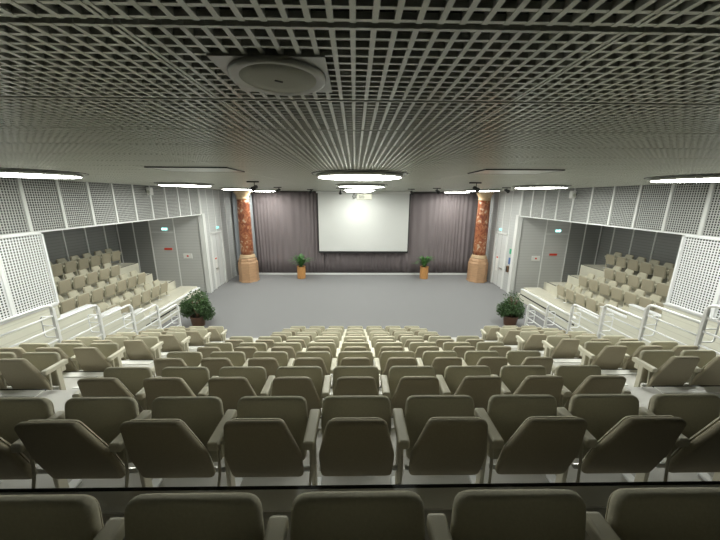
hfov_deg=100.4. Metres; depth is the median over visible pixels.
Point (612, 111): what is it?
ceiling
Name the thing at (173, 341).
chair
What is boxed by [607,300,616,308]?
cushion
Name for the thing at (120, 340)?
chair
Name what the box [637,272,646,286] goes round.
cushion
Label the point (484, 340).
floor
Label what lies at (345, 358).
chair
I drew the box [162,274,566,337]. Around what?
floor
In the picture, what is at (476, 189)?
track spotlight
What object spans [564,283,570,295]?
cushion
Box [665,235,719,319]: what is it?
screen
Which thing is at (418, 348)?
chair
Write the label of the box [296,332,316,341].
chair
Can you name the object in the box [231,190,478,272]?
wall
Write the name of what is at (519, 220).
trim
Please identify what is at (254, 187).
track spotlight
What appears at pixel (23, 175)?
diffuser
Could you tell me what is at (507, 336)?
chair
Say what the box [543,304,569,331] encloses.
guard rail
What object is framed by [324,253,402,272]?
stage curtain
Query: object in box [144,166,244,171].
ceiling hatch
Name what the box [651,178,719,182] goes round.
diffuser
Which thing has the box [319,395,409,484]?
chair
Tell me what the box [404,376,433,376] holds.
cushion
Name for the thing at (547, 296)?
floor
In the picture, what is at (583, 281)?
chair
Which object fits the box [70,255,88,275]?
chair
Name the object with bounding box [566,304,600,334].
guard rail
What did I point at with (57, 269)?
chair
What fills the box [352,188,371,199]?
projector
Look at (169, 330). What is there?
chair
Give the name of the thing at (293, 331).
chair
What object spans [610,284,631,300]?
chair
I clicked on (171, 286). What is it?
floor
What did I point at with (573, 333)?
chair
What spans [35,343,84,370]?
chair
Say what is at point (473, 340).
chair
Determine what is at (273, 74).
ceiling speaker
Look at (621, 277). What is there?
chair
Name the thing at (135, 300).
chair
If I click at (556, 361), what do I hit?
floor
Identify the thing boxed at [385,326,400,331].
chair
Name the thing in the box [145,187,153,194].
wall speaker
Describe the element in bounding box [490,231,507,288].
door
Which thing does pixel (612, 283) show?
cushion
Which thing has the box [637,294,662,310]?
chair
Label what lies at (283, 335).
chair
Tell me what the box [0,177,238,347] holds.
wall
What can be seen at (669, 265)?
cushion
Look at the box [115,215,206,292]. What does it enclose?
wall
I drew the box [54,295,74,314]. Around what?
chair
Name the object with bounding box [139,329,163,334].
chair
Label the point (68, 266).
chair
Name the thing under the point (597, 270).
floor
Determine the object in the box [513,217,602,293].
wall
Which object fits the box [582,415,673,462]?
cushion
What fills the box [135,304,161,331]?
guard rail
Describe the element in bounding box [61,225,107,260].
trim
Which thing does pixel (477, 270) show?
marble column
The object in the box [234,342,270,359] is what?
chair
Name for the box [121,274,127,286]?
cushion
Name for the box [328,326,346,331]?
chair
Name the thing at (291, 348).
chair
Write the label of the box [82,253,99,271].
chair
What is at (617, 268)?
cushion
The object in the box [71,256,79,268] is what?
cushion
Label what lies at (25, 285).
screen
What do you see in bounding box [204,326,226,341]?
chair
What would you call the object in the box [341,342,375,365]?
chair
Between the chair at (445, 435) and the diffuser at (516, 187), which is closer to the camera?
the chair at (445, 435)
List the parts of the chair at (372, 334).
backrest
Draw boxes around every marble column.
[233,190,259,282]
[466,191,493,282]
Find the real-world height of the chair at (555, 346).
0.748 m
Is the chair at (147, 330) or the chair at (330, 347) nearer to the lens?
the chair at (330, 347)
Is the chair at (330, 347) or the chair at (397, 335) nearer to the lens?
the chair at (330, 347)
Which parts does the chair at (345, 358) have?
seat, backrest, armrest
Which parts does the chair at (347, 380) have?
seat, backrest, armrest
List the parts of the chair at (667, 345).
seat, backrest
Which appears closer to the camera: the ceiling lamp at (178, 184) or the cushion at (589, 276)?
the ceiling lamp at (178, 184)
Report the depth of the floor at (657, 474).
2.10 m
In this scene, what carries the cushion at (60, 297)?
on the chair at (64, 306)
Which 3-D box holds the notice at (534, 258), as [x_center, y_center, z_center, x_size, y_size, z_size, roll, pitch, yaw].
[8.794,-0.575,15.011,0.420,0.240,0.031,0,14,-1]
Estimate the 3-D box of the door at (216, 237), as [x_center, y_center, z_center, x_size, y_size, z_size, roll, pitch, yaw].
[-7.716,-0.601,16.338,0.130,2.990,1.360,0,14,-1]
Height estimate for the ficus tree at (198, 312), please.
1.410 m
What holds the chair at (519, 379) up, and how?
on the floor at (59, 398)
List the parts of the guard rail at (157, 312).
rail, rail, rail, post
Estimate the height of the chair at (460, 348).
0.748 m
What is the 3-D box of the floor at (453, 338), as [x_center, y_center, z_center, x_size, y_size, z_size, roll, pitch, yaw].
[-0.159,2.474,9.042,11.240,0.502,0.910,0,14,-1]
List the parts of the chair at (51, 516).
armrest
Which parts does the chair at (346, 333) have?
seat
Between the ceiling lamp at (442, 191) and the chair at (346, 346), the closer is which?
the chair at (346, 346)
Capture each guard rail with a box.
[0,305,62,346]
[58,304,105,339]
[102,304,137,334]
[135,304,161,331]
[160,304,181,328]
[524,304,545,327]
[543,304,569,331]
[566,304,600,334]
[597,304,641,338]
[637,304,700,344]
[694,304,719,354]
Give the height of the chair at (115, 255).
0.748 m
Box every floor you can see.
[0,384,719,416]
[0,412,709,488]
[0,472,719,539]
[8,369,688,389]
[53,263,139,296]
[63,273,152,304]
[79,358,618,370]
[92,280,174,314]
[123,286,196,316]
[126,351,543,359]
[161,345,544,351]
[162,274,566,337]
[210,340,496,341]
[226,337,481,341]
[524,287,576,316]
[546,282,622,313]
[567,275,665,306]
[579,264,666,300]
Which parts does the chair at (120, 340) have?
seat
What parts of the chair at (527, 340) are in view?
armrest, seat, backrest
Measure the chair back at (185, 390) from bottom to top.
0.490 m
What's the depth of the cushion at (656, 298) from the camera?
9.65 m
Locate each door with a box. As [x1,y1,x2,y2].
[210,230,226,288]
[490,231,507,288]
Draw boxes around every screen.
[0,233,59,321]
[316,191,410,252]
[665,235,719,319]
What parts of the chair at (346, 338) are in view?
seat, backrest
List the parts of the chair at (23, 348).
backrest, seat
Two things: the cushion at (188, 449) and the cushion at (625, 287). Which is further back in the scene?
the cushion at (625, 287)
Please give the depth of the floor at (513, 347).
7.35 m
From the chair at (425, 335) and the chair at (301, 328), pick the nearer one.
the chair at (425, 335)
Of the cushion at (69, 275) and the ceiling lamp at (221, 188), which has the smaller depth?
the cushion at (69, 275)
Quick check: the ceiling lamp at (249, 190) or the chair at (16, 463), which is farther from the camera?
the ceiling lamp at (249, 190)
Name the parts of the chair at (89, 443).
backrest, seat, armrest, foot plate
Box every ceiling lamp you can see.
[0,168,88,178]
[155,182,213,186]
[221,188,257,189]
[249,190,275,191]
[312,169,407,180]
[335,183,386,187]
[343,188,375,190]
[442,191,471,192]
[466,189,501,191]
[512,185,571,188]
[644,173,719,182]
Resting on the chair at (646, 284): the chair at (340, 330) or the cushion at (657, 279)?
the cushion at (657, 279)
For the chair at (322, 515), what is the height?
0.748 m
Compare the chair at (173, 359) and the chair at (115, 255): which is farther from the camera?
the chair at (115, 255)
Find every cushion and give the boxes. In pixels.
[0,437,35,466]
[11,358,49,383]
[27,420,124,467]
[54,277,60,292]
[54,296,63,312]
[57,258,66,272]
[65,273,74,287]
[69,290,79,306]
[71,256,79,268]
[79,269,88,283]
[84,253,91,265]
[84,286,93,301]
[92,266,100,279]
[95,251,102,262]
[97,281,105,295]
[98,302,108,310]
[100,377,142,409]
[104,263,111,275]
[109,277,117,291]
[112,297,120,304]
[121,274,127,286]
[124,292,131,304]
[130,419,213,464]
[131,271,137,283]
[135,288,142,301]
[145,284,151,290]
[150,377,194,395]
[154,280,160,292]
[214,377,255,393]
[232,418,295,441]
[331,417,382,419]
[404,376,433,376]
[416,417,480,441]
[497,416,577,460]
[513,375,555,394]
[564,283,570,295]
[564,375,618,406]
[574,287,580,299]
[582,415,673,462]
[583,291,591,304]
[586,274,593,286]
[595,295,603,310]
[597,277,604,289]
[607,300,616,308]
[608,281,616,294]
[613,266,620,278]
[620,285,629,299]
[622,306,628,315]
[623,345,657,366]
[624,269,632,282]
[625,255,631,266]
[634,289,644,304]
[636,257,644,269]
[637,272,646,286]
[649,260,658,273]
[649,294,660,310]
[649,356,690,380]
[651,276,661,291]
[663,263,673,277]
[665,416,719,461]
[692,356,718,379]
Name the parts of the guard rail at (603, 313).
post, return frame, rail, rail, rail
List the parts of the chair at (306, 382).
backrest, seat, armrest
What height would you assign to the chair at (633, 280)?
0.748 m
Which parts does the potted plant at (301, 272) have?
pot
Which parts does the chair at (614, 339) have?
seat, backrest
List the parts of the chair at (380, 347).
seat, backrest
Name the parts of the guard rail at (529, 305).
post, rail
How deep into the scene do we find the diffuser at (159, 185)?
8.78 m
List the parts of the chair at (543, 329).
seat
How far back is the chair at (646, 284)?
10.54 m
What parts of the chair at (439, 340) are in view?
seat, backrest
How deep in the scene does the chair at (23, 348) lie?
4.74 m
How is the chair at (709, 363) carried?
on the floor at (70, 378)
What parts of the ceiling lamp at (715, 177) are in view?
ceiling plate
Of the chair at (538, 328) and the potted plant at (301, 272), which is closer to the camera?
the chair at (538, 328)
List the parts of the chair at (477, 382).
seat, backrest, armrest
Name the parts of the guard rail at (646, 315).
post, return frame, rail, rail, rail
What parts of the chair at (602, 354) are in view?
armrest, seat, backrest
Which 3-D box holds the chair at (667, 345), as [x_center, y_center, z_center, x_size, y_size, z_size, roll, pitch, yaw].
[5.051,1.485,4.854,0.545,0.748,0.389,0,14,-1]
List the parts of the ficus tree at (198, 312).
pot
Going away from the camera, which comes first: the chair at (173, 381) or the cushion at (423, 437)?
the cushion at (423, 437)
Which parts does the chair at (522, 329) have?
seat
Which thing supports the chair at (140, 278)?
on the floor at (171, 286)
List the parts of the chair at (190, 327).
seat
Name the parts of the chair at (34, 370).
backrest, seat, armrest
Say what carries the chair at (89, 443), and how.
on the floor at (657, 474)
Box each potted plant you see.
[293,254,309,278]
[412,256,436,278]
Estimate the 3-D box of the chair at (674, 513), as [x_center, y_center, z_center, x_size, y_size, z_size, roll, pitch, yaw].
[1.131,1.067,0.943,0.545,0.748,0.389,0,14,-1]
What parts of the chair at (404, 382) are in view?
seat, backrest, armrest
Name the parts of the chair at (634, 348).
seat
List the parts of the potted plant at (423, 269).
pot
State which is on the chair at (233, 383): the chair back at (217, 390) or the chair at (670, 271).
the chair back at (217, 390)
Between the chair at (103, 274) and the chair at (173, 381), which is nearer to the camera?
the chair at (173, 381)
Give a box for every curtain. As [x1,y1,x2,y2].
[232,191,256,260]
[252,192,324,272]
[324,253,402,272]
[402,193,477,272]
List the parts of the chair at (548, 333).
backrest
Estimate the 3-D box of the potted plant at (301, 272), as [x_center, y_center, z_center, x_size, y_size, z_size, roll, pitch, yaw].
[-3.518,-0.208,18.077,1.667,1.460,1.545,0,14,-1]
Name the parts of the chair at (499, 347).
seat, backrest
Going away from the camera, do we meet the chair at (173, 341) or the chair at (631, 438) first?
the chair at (631, 438)
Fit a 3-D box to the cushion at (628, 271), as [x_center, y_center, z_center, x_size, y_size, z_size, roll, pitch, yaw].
[10.369,0.224,11.667,0.168,0.490,0.412,0,14,-1]
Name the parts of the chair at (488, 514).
armrest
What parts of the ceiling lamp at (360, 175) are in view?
ceiling plate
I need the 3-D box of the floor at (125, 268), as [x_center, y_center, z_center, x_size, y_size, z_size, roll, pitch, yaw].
[-10.997,1.904,8.424,1.504,1.782,11.850,0,14,-1]
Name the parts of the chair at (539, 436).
seat, backrest, foot plate, armrest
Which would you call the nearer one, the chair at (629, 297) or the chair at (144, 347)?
the chair at (144, 347)
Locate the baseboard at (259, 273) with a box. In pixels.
[259,273,466,274]
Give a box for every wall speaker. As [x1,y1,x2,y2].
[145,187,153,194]
[569,191,576,198]
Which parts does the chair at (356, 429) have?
seat, backrest, foot plate, armrest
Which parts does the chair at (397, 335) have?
backrest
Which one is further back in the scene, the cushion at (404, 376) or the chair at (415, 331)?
the chair at (415, 331)
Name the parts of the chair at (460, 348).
seat, backrest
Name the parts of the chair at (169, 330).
seat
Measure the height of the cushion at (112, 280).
0.490 m
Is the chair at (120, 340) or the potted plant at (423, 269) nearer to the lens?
the chair at (120, 340)
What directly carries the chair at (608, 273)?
on the floor at (572, 279)
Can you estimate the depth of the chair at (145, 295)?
11.40 m
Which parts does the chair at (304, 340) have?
backrest, seat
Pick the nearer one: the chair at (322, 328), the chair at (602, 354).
the chair at (602, 354)
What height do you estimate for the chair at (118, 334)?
0.748 m
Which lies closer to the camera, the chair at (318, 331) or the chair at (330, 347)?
the chair at (330, 347)
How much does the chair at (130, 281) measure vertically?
0.748 m
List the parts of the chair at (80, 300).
seat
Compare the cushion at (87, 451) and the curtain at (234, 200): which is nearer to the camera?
the cushion at (87, 451)
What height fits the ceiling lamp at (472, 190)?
0.088 m
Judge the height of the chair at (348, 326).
0.748 m
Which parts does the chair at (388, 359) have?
seat, backrest, armrest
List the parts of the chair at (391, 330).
backrest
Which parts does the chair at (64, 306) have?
seat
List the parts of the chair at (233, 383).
backrest, seat, armrest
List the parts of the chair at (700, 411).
backrest, foot plate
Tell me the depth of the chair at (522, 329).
7.80 m
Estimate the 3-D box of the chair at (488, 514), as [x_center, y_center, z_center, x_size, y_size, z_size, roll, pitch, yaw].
[0.581,1.066,0.933,0.545,0.748,0.389,0,14,-1]
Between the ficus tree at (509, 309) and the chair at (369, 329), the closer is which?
the chair at (369, 329)
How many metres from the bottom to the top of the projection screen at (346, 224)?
3.736 m
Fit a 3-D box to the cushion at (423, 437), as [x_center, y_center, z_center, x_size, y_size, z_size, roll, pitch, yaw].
[0.529,1.036,1.792,0.412,0.490,0.168,0,14,-1]
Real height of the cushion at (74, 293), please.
0.490 m
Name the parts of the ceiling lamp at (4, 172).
ceiling plate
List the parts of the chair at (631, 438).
seat, foot plate, backrest, armrest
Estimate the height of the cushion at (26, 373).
0.490 m
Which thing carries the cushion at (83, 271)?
on the chair at (90, 277)
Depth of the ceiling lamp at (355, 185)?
8.65 m
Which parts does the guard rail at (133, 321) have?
rail, rail, rail, return frame, post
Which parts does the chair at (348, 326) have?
seat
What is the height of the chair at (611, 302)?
0.748 m
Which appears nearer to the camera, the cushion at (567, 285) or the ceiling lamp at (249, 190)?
the cushion at (567, 285)
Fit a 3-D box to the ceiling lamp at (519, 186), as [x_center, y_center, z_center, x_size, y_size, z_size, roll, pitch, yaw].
[5.565,-2.556,9.251,1.590,0.088,1.590,0,14,-1]
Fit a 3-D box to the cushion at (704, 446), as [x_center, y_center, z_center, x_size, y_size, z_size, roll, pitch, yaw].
[2.180,1.039,1.821,0.412,0.490,0.168,0,14,-1]
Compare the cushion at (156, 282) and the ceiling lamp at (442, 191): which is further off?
the ceiling lamp at (442, 191)
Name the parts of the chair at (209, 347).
backrest, seat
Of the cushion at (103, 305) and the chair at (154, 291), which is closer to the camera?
the cushion at (103, 305)
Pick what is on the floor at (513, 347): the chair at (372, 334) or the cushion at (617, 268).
the chair at (372, 334)
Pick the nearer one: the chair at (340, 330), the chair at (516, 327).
the chair at (340, 330)
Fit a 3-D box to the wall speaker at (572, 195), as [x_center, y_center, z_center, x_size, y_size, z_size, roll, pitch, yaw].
[7.678,-2.708,10.788,0.200,0.270,0.190,0,14,-1]
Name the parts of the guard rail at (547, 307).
post, rail, rail, rail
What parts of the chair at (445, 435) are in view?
seat, backrest, foot plate, armrest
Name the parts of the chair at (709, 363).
backrest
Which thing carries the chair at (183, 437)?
on the floor at (657, 474)
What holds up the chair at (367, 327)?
on the floor at (453, 338)
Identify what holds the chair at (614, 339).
on the floor at (163, 354)
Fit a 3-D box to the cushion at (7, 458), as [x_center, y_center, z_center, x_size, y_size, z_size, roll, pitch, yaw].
[-2.220,1.032,1.745,0.412,0.490,0.168,0,14,-1]
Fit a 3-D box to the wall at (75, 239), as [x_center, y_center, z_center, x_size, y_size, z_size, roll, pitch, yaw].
[-11.790,0.623,6.508,0.150,5.159,17.250,0,14,-1]
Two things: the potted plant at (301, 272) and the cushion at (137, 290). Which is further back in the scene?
the potted plant at (301, 272)
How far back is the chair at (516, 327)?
8.76 m
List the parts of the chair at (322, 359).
backrest, seat, armrest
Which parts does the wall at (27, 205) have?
trim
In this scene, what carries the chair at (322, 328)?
on the floor at (453, 338)
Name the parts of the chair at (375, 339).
backrest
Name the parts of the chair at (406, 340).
seat, backrest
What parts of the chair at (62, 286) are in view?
seat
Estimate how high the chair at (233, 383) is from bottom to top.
0.748 m
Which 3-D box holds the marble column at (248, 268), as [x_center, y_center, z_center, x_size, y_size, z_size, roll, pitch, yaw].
[-6.513,-1.899,17.126,1.072,5.159,1.072,0,14,-1]
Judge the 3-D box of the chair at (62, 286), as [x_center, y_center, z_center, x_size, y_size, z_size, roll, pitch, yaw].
[-10.107,0.611,10.091,0.389,0.748,0.545,0,14,-1]
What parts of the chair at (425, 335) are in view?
seat, backrest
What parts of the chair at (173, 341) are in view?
backrest, seat, armrest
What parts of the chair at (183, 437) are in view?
backrest, seat, armrest, foot plate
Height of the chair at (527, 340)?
0.748 m
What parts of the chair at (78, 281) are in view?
seat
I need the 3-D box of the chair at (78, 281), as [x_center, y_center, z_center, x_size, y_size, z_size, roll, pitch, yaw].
[-10.116,0.482,10.626,0.389,0.748,0.545,0,14,-1]
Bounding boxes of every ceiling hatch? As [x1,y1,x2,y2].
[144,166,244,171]
[467,169,564,173]
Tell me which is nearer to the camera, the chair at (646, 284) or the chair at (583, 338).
the chair at (583, 338)
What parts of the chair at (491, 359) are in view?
seat, backrest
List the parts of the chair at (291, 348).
backrest, seat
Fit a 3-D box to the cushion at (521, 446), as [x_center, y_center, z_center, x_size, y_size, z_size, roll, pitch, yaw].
[1.079,1.037,1.802,0.412,0.490,0.168,0,14,-1]
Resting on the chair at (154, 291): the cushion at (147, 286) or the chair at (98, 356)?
the cushion at (147, 286)
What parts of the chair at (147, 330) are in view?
seat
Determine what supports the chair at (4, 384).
on the floor at (70, 378)
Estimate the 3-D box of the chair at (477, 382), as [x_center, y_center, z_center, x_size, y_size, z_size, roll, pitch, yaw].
[1.098,1.251,2.859,0.545,0.748,0.389,0,14,-1]
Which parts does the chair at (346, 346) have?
seat, backrest, armrest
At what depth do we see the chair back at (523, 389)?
2.66 m
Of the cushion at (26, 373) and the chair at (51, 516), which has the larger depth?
the cushion at (26, 373)
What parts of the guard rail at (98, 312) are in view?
rail, rail, rail, return frame, post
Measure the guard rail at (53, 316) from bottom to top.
1.336 m
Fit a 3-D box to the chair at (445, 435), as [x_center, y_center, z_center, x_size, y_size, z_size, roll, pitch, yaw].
[0.564,1.136,1.886,0.545,0.748,0.389,0,14,-1]
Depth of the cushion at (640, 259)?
12.00 m
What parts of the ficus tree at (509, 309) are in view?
pot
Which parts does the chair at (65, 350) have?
seat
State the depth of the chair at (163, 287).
12.48 m
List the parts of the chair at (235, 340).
backrest, seat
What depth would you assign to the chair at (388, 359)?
3.82 m
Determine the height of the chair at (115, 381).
0.748 m
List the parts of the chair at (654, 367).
armrest, seat, backrest, armrest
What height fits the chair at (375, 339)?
0.748 m
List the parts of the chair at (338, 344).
backrest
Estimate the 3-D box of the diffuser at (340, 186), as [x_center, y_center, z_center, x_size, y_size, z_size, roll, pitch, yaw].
[0.046,-2.552,9.159,1.400,0.064,1.400,0,14,-1]
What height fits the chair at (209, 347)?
0.748 m
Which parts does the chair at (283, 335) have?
backrest, seat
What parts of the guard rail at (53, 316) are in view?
rail, rail, rail, return frame, post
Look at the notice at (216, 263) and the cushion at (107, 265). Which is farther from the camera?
the notice at (216, 263)
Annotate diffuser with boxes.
[0,173,81,178]
[159,185,209,186]
[318,175,400,180]
[340,186,380,187]
[516,187,564,188]
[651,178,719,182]
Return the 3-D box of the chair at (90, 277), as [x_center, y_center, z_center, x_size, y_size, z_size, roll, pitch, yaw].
[-10.125,0.353,11.161,0.389,0.748,0.545,0,14,-1]
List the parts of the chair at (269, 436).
backrest, seat, armrest, foot plate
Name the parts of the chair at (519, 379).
seat, backrest, armrest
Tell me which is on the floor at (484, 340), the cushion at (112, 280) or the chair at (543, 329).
the chair at (543, 329)
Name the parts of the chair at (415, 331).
seat, backrest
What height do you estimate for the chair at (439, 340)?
0.748 m
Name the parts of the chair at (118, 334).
backrest, seat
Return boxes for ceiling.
[0,0,719,191]
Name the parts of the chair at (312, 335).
backrest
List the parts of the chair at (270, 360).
backrest, seat, armrest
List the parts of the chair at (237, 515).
armrest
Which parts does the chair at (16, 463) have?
backrest, seat, armrest, foot plate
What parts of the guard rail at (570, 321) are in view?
post, return frame, rail, rail, rail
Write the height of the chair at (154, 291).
0.748 m
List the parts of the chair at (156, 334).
backrest, seat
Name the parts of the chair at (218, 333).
backrest, seat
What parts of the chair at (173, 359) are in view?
backrest, seat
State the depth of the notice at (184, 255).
14.88 m
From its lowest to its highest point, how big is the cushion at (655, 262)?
0.490 m
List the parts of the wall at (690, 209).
trim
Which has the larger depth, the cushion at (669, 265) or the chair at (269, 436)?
the cushion at (669, 265)
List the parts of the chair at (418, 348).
seat, backrest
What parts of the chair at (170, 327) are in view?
seat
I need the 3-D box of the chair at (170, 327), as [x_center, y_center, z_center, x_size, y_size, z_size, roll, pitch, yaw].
[-5.261,1.926,8.530,0.640,0.748,0.389,0,14,-1]
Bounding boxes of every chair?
[0,343,49,357]
[0,352,16,388]
[0,352,67,389]
[0,397,81,487]
[0,494,124,539]
[14,397,162,486]
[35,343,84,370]
[45,262,62,276]
[49,276,70,293]
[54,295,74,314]
[56,258,75,279]
[61,337,100,346]
[64,272,84,290]
[67,290,89,308]
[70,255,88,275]
[72,367,160,412]
[73,343,124,370]
[78,269,97,290]
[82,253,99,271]
[82,285,102,309]
[91,265,108,286]
[92,337,129,359]
[94,250,110,267]
[96,281,114,301]
[97,302,117,311]
[102,263,120,282]
[105,248,122,263]
[106,332,136,339]
[108,277,125,296]
[110,296,129,313]
[119,274,135,292]
[120,396,242,485]
[122,291,140,312]
[124,336,163,359]
[124,492,288,539]
[129,270,146,287]
[132,332,162,351]
[133,287,150,307]
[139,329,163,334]
[143,283,158,303]
[143,367,218,408]
[151,352,202,376]
[153,280,168,299]
[158,332,190,351]
[161,329,185,334]
[164,326,184,330]
[184,326,204,330]
[185,329,210,345]
[197,342,233,357]
[201,351,249,377]
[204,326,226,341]
[208,366,274,413]
[224,396,321,484]
[225,336,254,349]
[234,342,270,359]
[248,351,294,377]
[255,336,285,349]
[271,332,291,341]
[271,342,306,363]
[271,366,330,416]
[282,329,299,335]
[286,336,314,348]
[290,326,305,331]
[290,490,451,539]
[294,351,336,386]
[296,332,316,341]
[304,328,320,335]
[307,342,340,365]
[309,326,324,332]
[315,336,342,348]
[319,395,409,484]
[321,332,344,341]
[325,328,345,337]
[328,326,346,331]
[332,366,389,397]
[338,351,380,373]
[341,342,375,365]
[344,336,371,348]
[345,332,368,341]
[346,328,366,335]
[347,326,365,331]
[366,326,381,335]
[368,328,384,335]
[369,332,389,343]
[372,336,398,348]
[375,342,408,360]
[380,351,423,386]
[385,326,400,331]
[388,366,450,415]
[389,328,405,335]
[394,332,413,341]
[400,336,427,350]
[404,326,419,331]
[405,395,503,483]
[409,342,442,363]
[410,328,427,335]
[418,332,438,340]
[422,351,467,377]
[428,336,455,348]
[442,342,476,359]
[444,365,510,415]
[450,489,620,539]
[456,336,483,348]
[464,351,509,376]
[476,342,510,356]
[481,326,501,339]
[487,394,596,482]
[496,328,521,344]
[499,365,570,406]
[502,326,520,329]
[506,350,555,374]
[516,331,546,350]
[521,326,541,329]
[521,328,543,333]
[541,328,565,333]
[542,336,581,357]
[544,331,571,349]
[554,365,630,409]
[555,282,572,298]
[563,286,582,302]
[567,331,596,338]
[568,394,689,481]
[574,290,593,307]
[574,335,608,357]
[578,273,594,287]
[578,341,629,368]
[585,295,605,311]
[587,277,605,291]
[596,300,618,314]
[598,280,617,295]
[602,335,638,345]
[603,252,621,267]
[603,266,621,279]
[605,487,719,539]
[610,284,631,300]
[612,306,628,315]
[614,269,634,283]
[615,254,633,267]
[617,341,662,368]
[621,289,645,307]
[626,257,645,270]
[626,272,647,287]
[632,350,700,386]
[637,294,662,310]
[638,259,659,274]
[640,276,662,292]
[648,393,719,480]
[649,341,697,355]
[652,262,674,278]
[653,302,663,313]
[654,280,670,297]
[667,268,673,281]
[679,350,719,385]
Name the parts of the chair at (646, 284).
seat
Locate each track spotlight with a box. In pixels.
[247,181,258,191]
[469,182,481,192]
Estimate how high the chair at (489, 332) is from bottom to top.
0.748 m
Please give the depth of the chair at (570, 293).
11.86 m
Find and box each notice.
[183,254,191,257]
[214,256,217,272]
[495,255,498,270]
[531,256,539,260]
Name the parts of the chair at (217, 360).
backrest, seat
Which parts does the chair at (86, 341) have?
backrest, seat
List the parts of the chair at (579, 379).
seat, backrest, armrest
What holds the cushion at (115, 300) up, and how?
on the chair at (116, 300)
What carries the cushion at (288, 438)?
on the chair at (269, 436)
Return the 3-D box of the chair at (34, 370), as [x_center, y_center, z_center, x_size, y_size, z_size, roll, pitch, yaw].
[-4.030,1.357,3.734,0.545,0.748,0.389,0,14,-1]
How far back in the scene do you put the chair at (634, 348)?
4.81 m
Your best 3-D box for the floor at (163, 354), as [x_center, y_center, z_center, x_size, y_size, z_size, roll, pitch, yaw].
[-0.114,2.580,6.416,11.240,1.524,1.213,0,14,-1]
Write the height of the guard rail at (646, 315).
1.336 m
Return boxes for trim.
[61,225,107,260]
[198,213,213,292]
[506,215,522,293]
[607,227,683,264]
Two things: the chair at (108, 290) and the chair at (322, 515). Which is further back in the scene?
the chair at (108, 290)
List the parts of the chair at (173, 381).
backrest, seat, armrest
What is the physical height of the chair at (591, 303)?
0.748 m
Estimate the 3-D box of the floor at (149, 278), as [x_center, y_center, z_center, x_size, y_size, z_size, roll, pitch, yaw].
[-9.794,2.149,8.246,0.904,1.402,11.350,0,14,-1]
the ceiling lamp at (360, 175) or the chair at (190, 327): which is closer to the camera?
the ceiling lamp at (360, 175)
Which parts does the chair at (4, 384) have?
backrest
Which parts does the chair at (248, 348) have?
backrest, seat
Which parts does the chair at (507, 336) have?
seat, backrest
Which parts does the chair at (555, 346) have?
armrest, seat, backrest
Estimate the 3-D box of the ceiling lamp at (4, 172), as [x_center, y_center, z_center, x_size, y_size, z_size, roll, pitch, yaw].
[-5.503,-1.579,4.928,1.590,0.088,1.590,0,14,-1]
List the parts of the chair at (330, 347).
backrest, seat, armrest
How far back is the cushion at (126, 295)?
10.89 m
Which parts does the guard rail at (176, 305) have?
rail, post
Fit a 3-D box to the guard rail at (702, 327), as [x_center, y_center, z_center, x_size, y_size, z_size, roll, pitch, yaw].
[5.668,1.270,4.497,0.272,1.338,0.935,0,14,-1]
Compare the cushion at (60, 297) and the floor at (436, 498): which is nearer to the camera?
the floor at (436, 498)
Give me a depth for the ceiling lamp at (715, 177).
4.95 m
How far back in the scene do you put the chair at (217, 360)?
3.73 m
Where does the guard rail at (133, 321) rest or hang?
on the floor at (484, 340)
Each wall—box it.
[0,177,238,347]
[38,224,121,264]
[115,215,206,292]
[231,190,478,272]
[486,182,719,355]
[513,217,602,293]
[596,226,681,265]
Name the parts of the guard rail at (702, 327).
post, rail, return frame, rail, rail, rail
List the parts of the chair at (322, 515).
armrest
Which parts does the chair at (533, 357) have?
seat, backrest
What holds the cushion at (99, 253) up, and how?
on the chair at (104, 257)
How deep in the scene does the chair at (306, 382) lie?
2.71 m
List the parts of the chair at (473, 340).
seat, backrest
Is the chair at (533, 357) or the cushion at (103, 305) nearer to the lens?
the chair at (533, 357)
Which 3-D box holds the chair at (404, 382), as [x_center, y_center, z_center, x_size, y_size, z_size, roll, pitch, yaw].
[0.548,1.250,2.849,0.545,0.748,0.389,0,14,-1]
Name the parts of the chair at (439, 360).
seat, backrest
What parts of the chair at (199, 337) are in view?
backrest, seat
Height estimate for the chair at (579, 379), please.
0.748 m
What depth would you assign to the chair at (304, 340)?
5.77 m
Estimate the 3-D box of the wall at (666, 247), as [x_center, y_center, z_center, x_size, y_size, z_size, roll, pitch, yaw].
[12.128,0.681,6.823,0.150,5.159,17.050,0,14,-1]
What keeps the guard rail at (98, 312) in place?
on the floor at (513, 347)
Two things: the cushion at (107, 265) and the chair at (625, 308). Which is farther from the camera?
the cushion at (107, 265)
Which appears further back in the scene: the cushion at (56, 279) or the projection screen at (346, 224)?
the projection screen at (346, 224)
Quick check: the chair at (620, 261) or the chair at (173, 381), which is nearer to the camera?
the chair at (173, 381)
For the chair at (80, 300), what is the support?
on the floor at (171, 286)
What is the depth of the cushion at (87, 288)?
10.28 m
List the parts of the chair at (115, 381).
armrest, backrest, seat, armrest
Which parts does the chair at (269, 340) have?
backrest, seat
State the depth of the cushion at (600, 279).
11.81 m
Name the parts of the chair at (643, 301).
seat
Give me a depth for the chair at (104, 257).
12.74 m
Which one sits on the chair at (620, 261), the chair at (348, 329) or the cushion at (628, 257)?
the cushion at (628, 257)
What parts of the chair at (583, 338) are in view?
seat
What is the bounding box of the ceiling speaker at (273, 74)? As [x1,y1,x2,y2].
[206,53,331,95]
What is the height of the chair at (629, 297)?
0.748 m
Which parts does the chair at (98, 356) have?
backrest, seat, armrest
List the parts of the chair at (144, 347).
backrest, seat, armrest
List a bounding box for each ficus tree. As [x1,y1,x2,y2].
[179,289,215,325]
[496,291,525,325]
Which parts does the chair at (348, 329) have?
seat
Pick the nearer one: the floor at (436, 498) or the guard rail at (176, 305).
the floor at (436, 498)
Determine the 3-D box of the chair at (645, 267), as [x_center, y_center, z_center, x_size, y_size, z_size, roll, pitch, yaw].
[11.153,-0.025,11.606,0.389,0.748,0.545,0,14,-1]
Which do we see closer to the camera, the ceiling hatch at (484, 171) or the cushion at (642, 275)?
the ceiling hatch at (484, 171)
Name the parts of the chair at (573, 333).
seat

